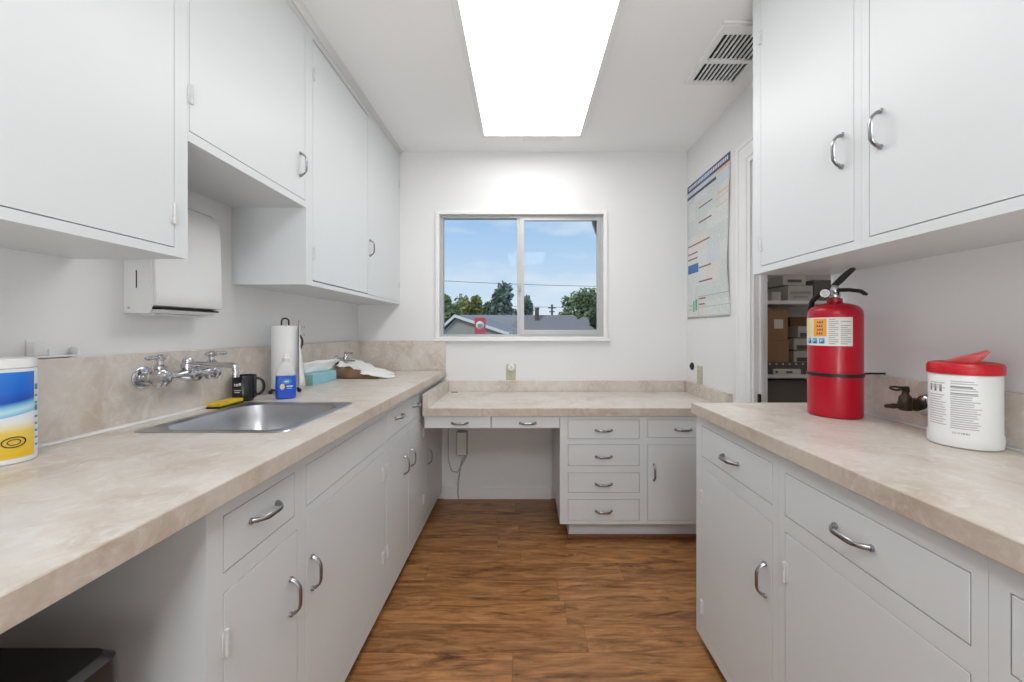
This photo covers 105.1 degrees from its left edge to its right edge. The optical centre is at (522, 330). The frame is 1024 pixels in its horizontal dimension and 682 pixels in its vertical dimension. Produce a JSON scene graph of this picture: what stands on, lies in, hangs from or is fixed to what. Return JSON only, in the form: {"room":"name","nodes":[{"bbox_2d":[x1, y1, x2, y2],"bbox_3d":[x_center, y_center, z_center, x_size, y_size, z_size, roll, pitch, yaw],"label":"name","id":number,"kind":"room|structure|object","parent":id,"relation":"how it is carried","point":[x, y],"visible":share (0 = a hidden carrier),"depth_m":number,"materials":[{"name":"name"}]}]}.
{"room":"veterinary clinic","nodes":[
{"label":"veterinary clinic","id":0,"kind":"room"},
{"bbox_2d":[0,189,357,358],"bbox_3d":[-1.212,-0.040,0.130,0.100,2.440,5.460,0,0,0],"label":"wall","id":1,"kind":"structure","parent":0,"point":[66,303],"depth_m":1.13,"materials":[{"name":"paint"}]},
{"bbox_2d":[26,339,79,357],"bbox_3d":[-1.151,0.042,0.963,0.022,0.044,0.095,0,0,0],"label":"wall hook","id":2,"kind":"object","parent":1,"relation":"attached to","point":[34,347],"visible":0.88,"depth_m":0.94,"materials":[{"name":"white plastic"}]},
{"bbox_2d":[0,0,187,258],"bbox_3d":[-0.999,-0.723,0.516,0.326,1.073,0.992,0,0,0],"label":"upper cabinet","id":3,"kind":"object","parent":1,"relation":"attached to","point":[94,93],"visible":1,"depth_m":0.80,"materials":[{"name":"paint"}]},
{"bbox_2d":[124,208,222,316],"bbox_3d":[-1.113,-0.231,1.267,0.096,0.366,0.258,0,0,0],"label":"dispenser","id":4,"kind":"object","parent":1,"relation":"attached to","point":[192,286],"visible":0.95,"depth_m":1.25,"materials":[{"name":"white plastic"}]},
{"bbox_2d":[37,341,445,443],"bbox_3d":[-0.851,0.171,1.205,0.621,0.208,3.110,0,0,0],"label":"backsplash","id":5,"kind":"structure","parent":1,"relation":"attached to","point":[84,394],"depth_m":1.19,"materials":[{"name":"beige laminate"}]},
{"bbox_2d":[188,0,307,207],"bbox_3d":[-0.999,-0.875,1.288,0.326,0.767,0.552,0,0,0],"label":"upper cabinet","id":6,"kind":"object","parent":1,"relation":"attached to","point":[247,58],"visible":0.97,"depth_m":1.26,"materials":[{"name":"paint"}]},
{"bbox_2d":[299,320,306,341],"bbox_3d":[-1.157,0.002,2.062,0.008,0.115,0.070,0,0,0],"label":"wall outlet","id":7,"kind":"object","parent":1,"relation":"attached to","point":[303,324],"visible":0.87,"depth_m":2.06,"materials":[{"name":"white plastic"}]},
{"bbox_2d":[232,23,399,304],"bbox_3d":[-0.999,-0.723,2.162,0.326,1.073,1.195,0,0,0],"label":"upper cabinet","id":8,"kind":"object","parent":1,"relation":"attached to","point":[344,246],"visible":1,"depth_m":1.80,"materials":[{"name":"paint"}]},
{"bbox_2d":[291,0,402,155],"bbox_3d":[-0.855,-1.247,1.280,0.022,0.026,2.959,0,0,0],"label":"trim","id":9,"kind":"structure","parent":8,"relation":"attached to","point":[299,4],"depth_m":1.84,"materials":[{"name":"paint"}]},
{"bbox_2d":[302,0,752,151],"bbox_3d":[0.969,-1.300,0.380,4.462,0.080,5.960,0,0,0],"label":"ceiling","id":10,"kind":"structure","parent":0,"point":[405,56],"depth_m":1.91,"materials":[{"name":"paint"}]},
{"bbox_2d":[451,0,625,137],"bbox_3d":[0.059,-1.249,1.880,0.658,0.022,1.264,0,0,0],"label":"recessed light","id":11,"kind":"object","parent":10,"relation":"in","point":[535,68],"visible":1,"depth_m":1.79,"materials":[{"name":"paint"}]},
{"bbox_2d":[523,138,561,140],"bbox_3d":[0.128,-1.255,2.553,0.255,0.009,0.065,0,0,0],"label":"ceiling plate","id":12,"kind":"object","parent":10,"relation":"attached to","point":[524,139],"visible":0.67,"depth_m":2.56,"materials":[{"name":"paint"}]},
{"bbox_2d":[685,20,752,84],"bbox_3d":[0.949,-1.253,1.787,0.270,0.014,0.398,0,0,0],"label":"ceiling vent","id":13,"kind":"object","parent":10,"relation":"in","point":[728,57],"visible":0.86,"depth_m":1.79,"materials":[{"name":"metal"}]},
{"bbox_2d":[345,499,726,681],"bbox_3d":[0.969,1.210,0.130,4.462,0.060,5.460,0,0,0],"label":"floor","id":14,"kind":"structure","parent":0,"point":[487,590],"depth_m":1.67,"materials":[{"name":"brown wood"}]},
{"bbox_2d":[0,648,117,681],"bbox_3d":[-0.808,0.834,0.485,0.368,0.690,0.262,0,0,0],"label":"waste bin","id":15,"kind":"object","parent":14,"relation":"on","point":[16,664],"visible":1,"depth_m":0.58,"materials":[{"name":"black plastic"}]},
{"bbox_2d":[0,460,302,681],"bbox_3d":[-0.851,0.747,0.855,0.621,0.866,0.300,0,0,0],"label":"base cabinet","id":16,"kind":"object","parent":14,"relation":"on","point":[219,598],"visible":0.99,"depth_m":0.71,"materials":[{"name":"paint"}]},
{"bbox_2d":[301,411,384,681],"bbox_3d":[-0.851,0.747,1.311,0.621,0.866,0.612,0,0,0],"label":"base cabinet","id":17,"kind":"object","parent":14,"relation":"on","point":[343,481],"visible":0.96,"depth_m":1.22,"materials":[{"name":"paint"}]},
{"bbox_2d":[385,389,423,600],"bbox_3d":[-0.851,0.747,1.940,0.621,0.866,0.644,0,0,0],"label":"base cabinet","id":18,"kind":"object","parent":14,"relation":"on","point":[404,421],"visible":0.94,"depth_m":1.87,"materials":[{"name":"paint"}]},
{"bbox_2d":[424,378,441,524],"bbox_3d":[-0.851,0.747,2.511,0.621,0.866,0.496,0,0,0],"label":"base cabinet","id":19,"kind":"object","parent":14,"relation":"on","point":[432,436],"visible":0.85,"depth_m":2.44,"materials":[{"name":"paint"}]},
{"bbox_2d":[552,416,695,538],"bbox_3d":[0.677,0.825,2.440,0.946,0.710,0.610,0,0,0],"label":"base cabinet","id":20,"kind":"object","parent":14,"relation":"on","point":[614,477],"visible":0.81,"depth_m":2.16,"materials":[{"name":"paint"}]},
{"bbox_2d":[423,380,731,427],"bbox_3d":[0.301,0.442,2.447,1.706,0.191,0.624,0,0,0],"label":"countertop","id":21,"kind":"structure","parent":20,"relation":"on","point":[449,397],"depth_m":2.36,"materials":[{"name":"beige laminate"}]},
{"bbox_2d":[696,415,778,681],"bbox_3d":[0.892,0.747,1.252,0.524,0.866,0.480,0,0,0],"label":"base cabinet","id":22,"kind":"object","parent":14,"relation":"on","point":[737,478],"visible":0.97,"depth_m":1.21,"materials":[{"name":"paint"}]},
{"bbox_2d":[768,301,826,377],"bbox_3d":[1.992,0.155,2.575,1.553,2.050,0.350,0,0,0],"label":"shelving unit","id":23,"kind":"object","parent":14,"relation":"on","point":[771,304],"visible":0.02,"depth_m":2.40,"materials":[{"name":"paint"}]},
{"bbox_2d":[768,292,780,300],"bbox_3d":[1.565,-0.214,2.520,0.056,0.054,0.200,0,0,0],"label":"storage box","id":24,"kind":"object","parent":23,"relation":"on","point":[772,296],"visible":0.47,"depth_m":2.42,"materials":[{"name":"grey cardboard"}]},
{"bbox_2d":[773,369,800,374],"bbox_3d":[1.621,0.251,2.409,0.165,0.034,0.018,0,0,0],"label":"storage box","id":25,"kind":"object","parent":23,"relation":"on","point":[775,371],"visible":1,"depth_m":2.40,"materials":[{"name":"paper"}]},
{"bbox_2d":[768,378,806,402],"bbox_3d":[1.655,0.492,2.570,0.296,0.374,0.300,0,0,0],"label":"carton","id":26,"kind":"object","parent":23,"relation":"on","point":[780,390],"visible":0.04,"depth_m":2.42,"materials":[{"name":"black cardboard"}]},
{"bbox_2d":[768,362,806,373],"bbox_3d":[1.661,0.231,2.486,0.296,0.074,0.149,0,0,0],"label":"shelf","id":27,"kind":"object","parent":23,"relation":"on","point":[771,365],"visible":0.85,"depth_m":2.42,"materials":[{"name":"grey metal"}]},
{"bbox_2d":[768,340,788,361],"bbox_3d":[1.576,0.125,2.520,0.133,0.134,0.200,0,0,0],"label":"cardboard box","id":28,"kind":"object","parent":27,"relation":"on","point":[778,350],"visible":0.44,"depth_m":2.42,"materials":[{"name":"brown cardboard"}]},
{"bbox_2d":[768,310,787,339],"bbox_3d":[1.574,-0.038,2.519,0.124,0.190,0.202,0,0,0],"label":"cardboard box","id":29,"kind":"object","parent":28,"relation":"on","point":[777,319],"visible":0.51,"depth_m":2.42,"materials":[{"name":"cardboard"}]},
{"bbox_2d":[789,350,806,361],"bbox_3d":[1.729,0.158,2.479,0.111,0.070,0.122,0,0,0],"label":"pack","id":30,"kind":"object","parent":27,"relation":"on","point":[794,355],"visible":0.56,"depth_m":2.42},
{"bbox_2d":[788,338,806,349],"bbox_3d":[1.729,0.082,2.479,0.111,0.070,0.122,0,0,0],"label":"pack","id":31,"kind":"object","parent":30,"relation":"on","point":[794,343],"visible":0.56,"depth_m":2.42},
{"bbox_2d":[788,326,806,337],"bbox_3d":[1.741,0.006,2.479,0.086,0.070,0.122,0,0,0],"label":"pack","id":32,"kind":"object","parent":31,"relation":"on","point":[793,331],"visible":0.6,"depth_m":2.42},
{"bbox_2d":[768,286,812,300],"bbox_3d":[1.713,-0.234,2.519,0.154,0.094,0.202,0,0,0],"label":"storage box","id":33,"kind":"object","parent":23,"relation":"on","point":[788,293],"visible":0.7,"depth_m":2.42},
{"bbox_2d":[768,276,805,287],"bbox_3d":[1.697,-0.316,2.524,0.144,0.058,0.152,0,0,0],"label":"storage box","id":34,"kind":"object","parent":33,"relation":"on","point":[781,281],"visible":0.88,"depth_m":2.45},
{"bbox_2d":[788,317,806,350],"bbox_3d":[1.815,0.088,2.640,0.144,0.360,0.160,0,0,0],"label":"cardboard box","id":35,"kind":"object","parent":23,"relation":"on","point":[792,321],"visible":0.23,"depth_m":2.56,"materials":[{"name":"brown cardboard"}]},
{"bbox_2d":[803,280,830,300],"bbox_3d":[1.858,-0.251,2.520,0.124,0.130,0.200,0,0,0],"label":"storage box","id":36,"kind":"object","parent":23,"relation":"on","point":[818,285],"visible":0.26,"depth_m":2.42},
{"bbox_2d":[779,456,988,681],"bbox_3d":[0.892,0.747,0.784,0.524,0.866,0.456,0,0,0],"label":"base cabinet","id":37,"kind":"object","parent":14,"relation":"on","point":[868,592],"visible":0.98,"depth_m":0.75,"materials":[{"name":"paint"}]},
{"bbox_2d":[989,558,1023,681],"bbox_3d":[0.892,0.747,0.178,0.524,0.866,0.756,0,0,0],"label":"base cabinet","id":38,"kind":"object","parent":14,"relation":"on","point":[1006,584],"visible":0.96,"depth_m":0.54,"materials":[{"name":"paint"}]},
{"bbox_2d":[691,375,1023,573],"bbox_3d":[0.900,0.229,0.603,0.509,0.171,1.805,0,0,0],"label":"countertop","id":39,"kind":"structure","parent":38,"relation":"on","point":[974,499],"depth_m":0.84,"materials":[{"name":"beige laminate"}]},
{"bbox_2d":[807,267,867,418],"bbox_3d":[1.022,0.036,1.289,0.147,0.476,0.161,0,0,25],"label":"fire extinguisher","id":40,"kind":"object","parent":39,"relation":"on","point":[835,328],"visible":1,"depth_m":1.23,"materials":[{"name":"red metal"}]},
{"bbox_2d":[807,319,817,336],"bbox_3d":[0.955,-0.011,1.302,0.012,0.059,0.079,0,0,16],"label":"print","id":41,"kind":"object","parent":40,"relation":"attached to","point":[812,324],"depth_m":1.28},
{"bbox_2d":[814,319,825,335],"bbox_3d":[0.952,-0.011,1.258,0.003,0.056,0.038,0,0,-21],"label":"print","id":42,"kind":"object","parent":40,"relation":"on","point":[819,324],"depth_m":1.26},
{"bbox_2d":[884,386,927,414],"bbox_3d":[1.081,0.197,1.108,0.112,0.083,0.060,0,0,0],"label":"valve","id":43,"kind":"object","parent":39,"relation":"attached to","point":[905,402],"visible":0.98,"depth_m":1.10,"materials":[{"name":"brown metal"}]},
{"bbox_2d":[926,350,1006,451],"bbox_3d":[1.067,0.160,0.948,0.130,0.230,0.130,0,0,0],"label":"tub","id":44,"kind":"object","parent":39,"relation":"on","point":[966,392],"visible":1,"depth_m":0.91,"materials":[{"name":"white plastic"}]},
{"bbox_2d":[931,383,977,435],"bbox_3d":[1.016,0.186,0.929,0.016,0.117,0.082,0,0,-20],"label":"print","id":45,"kind":"object","parent":44,"relation":"attached to","point":[954,406],"depth_m":0.92},
{"bbox_3d":[-0.851,0.747,-0.120,0.621,0.866,0.440,0,0,0],"label":"base cabinet","id":46,"kind":"object","parent":14,"relation":"on","visible":0},
{"bbox_2d":[0,341,445,633],"bbox_3d":[-0.851,0.191,1.205,0.622,0.247,3.110,0,0,0],"label":"countertop","id":47,"kind":"structure","parent":46,"relation":"on","point":[97,493],"depth_m":0.88,"materials":[{"name":"beige laminate"}]},
{"bbox_2d":[0,356,37,465],"bbox_3d":[-1.089,0.165,0.822,0.093,0.219,0.092,0,0,0],"label":"wipes canister","id":48,"kind":"object","parent":47,"relation":"on","point":[18,375],"visible":1,"depth_m":0.81,"materials":[{"name":"white plastic"}]},
{"bbox_2d":[35,383,36,444],"bbox_3d":[-1.051,0.179,0.846,0.001,0.132,0.009,0,0,-32],"label":"print","id":49,"kind":"object","parent":48,"relation":"attached to","point":[35,383],"depth_m":0.85},
{"bbox_2d":[131,351,239,388],"bbox_3d":[-1.036,0.121,1.273,0.212,0.105,0.307,0,0,0],"label":"faucet","id":50,"kind":"object","parent":47,"relation":"attached to","point":[142,377],"visible":1,"depth_m":1.25,"materials":[{"name":"silver metal"}]},
{"bbox_2d":[206,398,242,408],"bbox_3d":[-1.093,0.265,1.440,0.053,0.020,0.124,0,0,-3],"label":"sponge","id":51,"kind":"object","parent":47,"relation":"on","point":[227,402],"visible":1,"depth_m":1.41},
{"bbox_2d":[135,402,352,432],"bbox_3d":[-0.853,0.351,1.278,0.422,0.160,0.446,0,0,0],"label":"sink","id":52,"kind":"object","parent":47,"relation":"in","point":[248,417],"visible":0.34,"depth_m":1.42,"materials":[{"name":"metal"}]},
{"bbox_2d":[232,374,265,401],"bbox_3d":[-1.087,0.224,1.545,0.101,0.102,0.081,0,0,0],"label":"mug","id":53,"kind":"object","parent":47,"relation":"on","point":[244,386],"visible":0.86,"depth_m":1.52,"materials":[{"name":"black ceramic"}]},
{"bbox_2d":[275,354,295,398],"bbox_3d":[-0.968,0.184,1.599,0.074,0.180,0.044,0,0,-30],"label":"soap bottle","id":54,"kind":"object","parent":47,"relation":"on","point":[285,385],"visible":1,"depth_m":1.58,"materials":[{"name":"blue plastic"}]},
{"bbox_2d":[268,318,302,393],"bbox_3d":[-1.057,0.107,1.756,0.127,0.335,0.129,0,0,0],"label":"paper towel holder","id":55,"kind":"object","parent":47,"relation":"on","point":[298,389],"visible":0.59,"depth_m":1.75,"materials":[{"name":"black plastic"}]},
{"bbox_2d":[271,326,305,388],"bbox_3d":[-1.054,0.115,1.757,0.131,0.276,0.108,0,0,0],"label":"paper towel roll","id":56,"kind":"object","parent":55,"relation":"on","point":[284,339],"visible":0.75,"depth_m":1.72,"materials":[{"name":"paper"}]},
{"bbox_2d":[303,359,338,385],"bbox_3d":[-1.084,0.214,2.087,0.104,0.121,0.246,0,0,0],"label":"tissue box","id":57,"kind":"object","parent":47,"relation":"on","point":[316,372],"visible":0.86,"depth_m":2.06,"materials":[{"name":"teal cardboard"}]},
{"bbox_2d":[305,375,312,384],"bbox_3d":[-1.094,0.247,1.965,0.080,0.050,0.001,0,0,0],"label":"print","id":58,"kind":"object","parent":57,"relation":"attached to","point":[308,378],"depth_m":1.96},
{"bbox_2d":[334,352,354,364],"bbox_3d":[-1.086,0.169,2.400,0.112,0.083,0.060,0,0,0],"label":"valve","id":59,"kind":"object","parent":47,"relation":"attached to","point":[344,359],"visible":0.9,"depth_m":2.39,"materials":[{"name":"silver metal"}]},
{"bbox_2d":[336,366,381,378],"bbox_3d":[-0.975,0.242,2.385,0.301,0.066,0.305,0,0,0],"label":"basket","id":60,"kind":"object","parent":47,"relation":"on","point":[348,372],"visible":0.42,"depth_m":2.26,"materials":[{"name":"brown wicker"}]},
{"bbox_2d":[337,359,394,377],"bbox_3d":[-0.935,0.223,2.405,0.350,0.096,0.340,0,0,0],"label":"napkin","id":61,"kind":"object","parent":47,"relation":"on","point":[367,368],"visible":0.98,"depth_m":2.36,"materials":[{"name":"paper"}]},
{"bbox_2d":[358,152,830,498],"bbox_3d":[1.019,-0.040,2.810,4.362,2.440,0.100,0,0,0],"label":"wall","id":62,"kind":"structure","parent":0,"point":[643,195],"depth_m":2.76,"materials":[{"name":"paint"}]},
{"bbox_2d":[448,428,467,498],"bbox_3d":[-0.458,0.865,2.735,0.140,0.611,0.048,0,0,0],"label":"power cord","id":63,"kind":"object","parent":62,"relation":"attached to","point":[461,435],"visible":0.98,"depth_m":2.72,"materials":[{"name":"grey plastic"}]},
{"bbox_2d":[444,487,551,498],"bbox_3d":[-0.177,1.137,2.753,0.755,0.085,0.014,0,0,0],"label":"baseboard","id":64,"kind":"structure","parent":62,"relation":"attached to","point":[449,492],"depth_m":2.75,"materials":[{"name":"paint"}]},
{"bbox_2d":[506,364,515,379],"bbox_3d":[-0.085,0.290,2.743,0.070,0.118,0.032,0,0,0],"label":"wall outlet","id":65,"kind":"object","parent":62,"relation":"attached to","point":[510,368],"visible":1,"depth_m":2.75,"materials":[{"name":"beige plastic"}]},
{"bbox_2d":[433,210,609,340],"bbox_3d":[-0.011,-0.387,2.795,1.234,0.918,0.130,0,0,0],"label":"window","id":66,"kind":"structure","parent":62,"relation":"in","point":[600,216],"depth_m":2.77,"materials":[{"name":"paint"}]},
{"bbox_2d":[687,81,1023,402],"bbox_3d":[1.184,-0.040,0.130,0.058,2.440,5.260,0,0,0],"label":"wall","id":67,"kind":"structure","parent":0,"point":[917,312],"depth_m":1.18,"materials":[{"name":"paint"}]},
{"bbox_2d":[697,365,701,383],"bbox_3d":[1.150,0.285,2.555,0.008,0.115,0.070,0,0,0],"label":"wall outlet","id":68,"kind":"object","parent":67,"relation":"attached to","point":[699,368],"visible":1,"depth_m":2.55,"materials":[{"name":"beige plastic"}]},
{"bbox_2d":[688,151,729,318],"bbox_3d":[1.148,-0.542,2.462,0.011,0.920,0.565,0,0,0],"label":"poster","id":69,"kind":"object","parent":67,"relation":"attached to","point":[708,196],"visible":1,"depth_m":2.43,"materials":[{"name":"white paper"}]},
{"bbox_2d":[736,135,752,402],"bbox_3d":[1.144,0.106,1.779,0.022,2.148,0.618,0,0,0],"label":"trim","id":70,"kind":"structure","parent":67,"relation":"attached to","point":[744,152],"depth_m":2.02,"materials":[{"name":"paint"}]},
{"bbox_2d":[752,161,767,402],"bbox_3d":[1.190,0.163,1.723,0.070,2.034,0.504,0,0,0],"label":"door","id":71,"kind":"structure","parent":67,"relation":"in","point":[759,282],"depth_m":1.96,"materials":[{"name":"paint"}]},
{"bbox_2d":[806,370,885,377],"bbox_3d":[1.040,0.139,1.290,0.193,0.012,0.151,0,0,-18],"label":"bracket","id":72,"kind":"object","parent":67,"relation":"attached to","point":[807,372],"visible":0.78,"depth_m":1.23,"materials":[{"name":"black plastic"}]},
{"bbox_2d":[753,0,976,274],"bbox_3d":[0.992,-0.735,1.231,0.324,1.049,0.470,0,0,0],"label":"upper cabinet","id":73,"kind":"object","parent":67,"relation":"attached to","point":[807,53],"visible":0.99,"depth_m":1.20,"materials":[{"name":"paint"}]},
{"bbox_2d":[861,0,1023,247],"bbox_3d":[0.992,-0.735,0.648,0.324,1.049,0.696,0,0,0],"label":"upper cabinet","id":74,"kind":"object","parent":67,"relation":"attached to","point":[942,81],"visible":1,"depth_m":0.81,"materials":[{"name":"paint"}]},
{"bbox_2d":[864,375,1023,448],"bbox_3d":[1.146,0.209,0.584,0.018,0.132,1.768,0,0,0],"label":"backsplash","id":75,"kind":"structure","parent":67,"relation":"attached to","point":[877,393],"depth_m":1.15,"materials":[{"name":"beige laminate"}]},
{"label":"outside","id":76,"kind":"structure","parent":0,"visible":0},
{"bbox_3d":[0.000,3.880,81.800,180.000,0.200,156.400,0,0,0],"label":"ground","id":77,"kind":"structure","parent":76,"visible":0},
{"bbox_2d":[444,294,460,322],"bbox_3d":[-14.354,-1.745,76.154,5.367,11.065,6.784,0,0,0],"label":"tree","id":78,"kind":"object","parent":77,"relation":"on","point":[450,309],"visible":0.33,"depth_m":74.46,"materials":[{"name":"green plant"}]},
{"bbox_2d":[452,293,482,314],"bbox_3d":[-13.204,-2.591,92.154,7.825,12.756,9.454,0,0,0],"label":"tree","id":79,"kind":"object","parent":77,"relation":"on","point":[474,307],"visible":0.39,"depth_m":91.28,"materials":[{"name":"green plant"}]},
{"bbox_2d":[444,314,516,333],"bbox_3d":[-2.998,1.264,34.603,5.574,5.031,11.048,0,0,10],"label":"house","id":80,"kind":"structure","parent":77,"relation":"on","point":[457,324],"depth_m":30.00,"materials":[{"name":"grey paint"}]},
{"bbox_2d":[475,318,485,333],"bbox_3d":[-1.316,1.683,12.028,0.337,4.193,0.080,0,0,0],"label":"sign","id":81,"kind":"object","parent":77,"relation":"on","point":[480,323],"visible":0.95,"depth_m":12.00,"materials":[{"name":"paper"}]},
{"bbox_2d":[480,301,493,314],"bbox_3d":[-9.094,-2.928,108.589,11.271,13.430,11.530,0,0,0],"label":"tree","id":82,"kind":"object","parent":77,"relation":"on","point":[485,311],"visible":0.13,"depth_m":108.92,"materials":[{"name":"green plant"}]},
{"bbox_2d":[460,315,516,325],"bbox_3d":[-3.857,0.655,60.500,12.571,6.249,9.000,0,0,0],"label":"roof","id":83,"kind":"structure","parent":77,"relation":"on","point":[509,320],"depth_m":59.87,"materials":[{"name":"grey"}]},
{"bbox_2d":[489,280,516,314],"bbox_3d":[-3.498,-2.935,75.427,6.827,13.442,7.508,0,0,0],"label":"tree","id":84,"kind":"object","parent":77,"relation":"on","point":[500,298],"visible":0.66,"depth_m":73.56,"materials":[{"name":"green plant"}]},
{"bbox_2d":[524,294,533,314],"bbox_3d":[0.639,-1.895,80.272,3.366,11.362,2.987,0,0,0],"label":"tree","id":85,"kind":"object","parent":77,"relation":"on","point":[527,302],"visible":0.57,"depth_m":79.75,"materials":[{"name":"green plant"}]},
{"bbox_2d":[510,307,586,329],"bbox_3d":[2.582,0.487,48.000,10.326,6.586,8.000,0,0,0],"label":"roof","id":86,"kind":"structure","parent":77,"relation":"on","point":[531,322],"depth_m":46.41,"materials":[{"name":"grey"}]},
{"bbox_2d":[548,304,555,314],"bbox_3d":[4.143,-0.003,56.000,1.100,7.566,0.400,0,0,0],"label":"utility pole","id":87,"kind":"object","parent":77,"relation":"on","point":[551,307],"visible":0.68,"depth_m":55.88,"materials":[{"name":"brown wood"}]},
{"bbox_2d":[558,287,595,318],"bbox_3d":[11.981,-2.396,75.111,10.732,12.365,10.917,0,0,0],"label":"tree","id":88,"kind":"object","parent":77,"relation":"on","point":[583,299],"visible":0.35,"depth_m":71.92,"materials":[{"name":"green plant"}]},
{"bbox_2d":[578,317,595,329],"bbox_3d":[11.786,0.747,64.000,12.245,6.066,8.000,0,0,0],"label":"house","id":89,"kind":"structure","parent":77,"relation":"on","point":[584,320],"depth_m":62.53,"materials":[{"name":"grey"}]},
{"bbox_2d":[588,307,595,328],"bbox_3d":[10.825,-0.143,55.316,3.350,7.862,3.961,0,0,18],"label":"tree","id":90,"kind":"object","parent":77,"relation":"on","point":[592,312],"visible":0.27,"depth_m":54.66,"materials":[{"name":"green plant"}]},
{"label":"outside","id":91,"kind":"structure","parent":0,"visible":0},
{"bbox_2d":[451,281,595,286],"bbox_3d":[-0.200,-3.250,26.000,18.573,0.695,0.028,0,0,0],"label":"power line","id":92,"kind":"object","parent":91,"point":[451,281],"visible":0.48,"depth_m":25.98,"materials":[{"name":"rubber"}]},
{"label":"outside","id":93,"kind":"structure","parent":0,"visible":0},
{"bbox_2d":[453,304,586,307],"bbox_3d":[0.803,-3.038,45.000,34.440,0.856,0.038,0,0,0],"label":"power line","id":94,"kind":"object","parent":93,"point":[453,304],"visible":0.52,"depth_m":44.99,"materials":[{"name":"rubber"}]},
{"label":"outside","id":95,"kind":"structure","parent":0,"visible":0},
{"bbox_2d":[592,221,595,233],"bbox_3d":[0.848,-0.886,3.075,0.561,0.228,0.350,0,0,0],"label":"roof eave","id":96,"kind":"object","parent":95,"point":[593,222],"visible":0.12,"depth_m":3.20,"materials":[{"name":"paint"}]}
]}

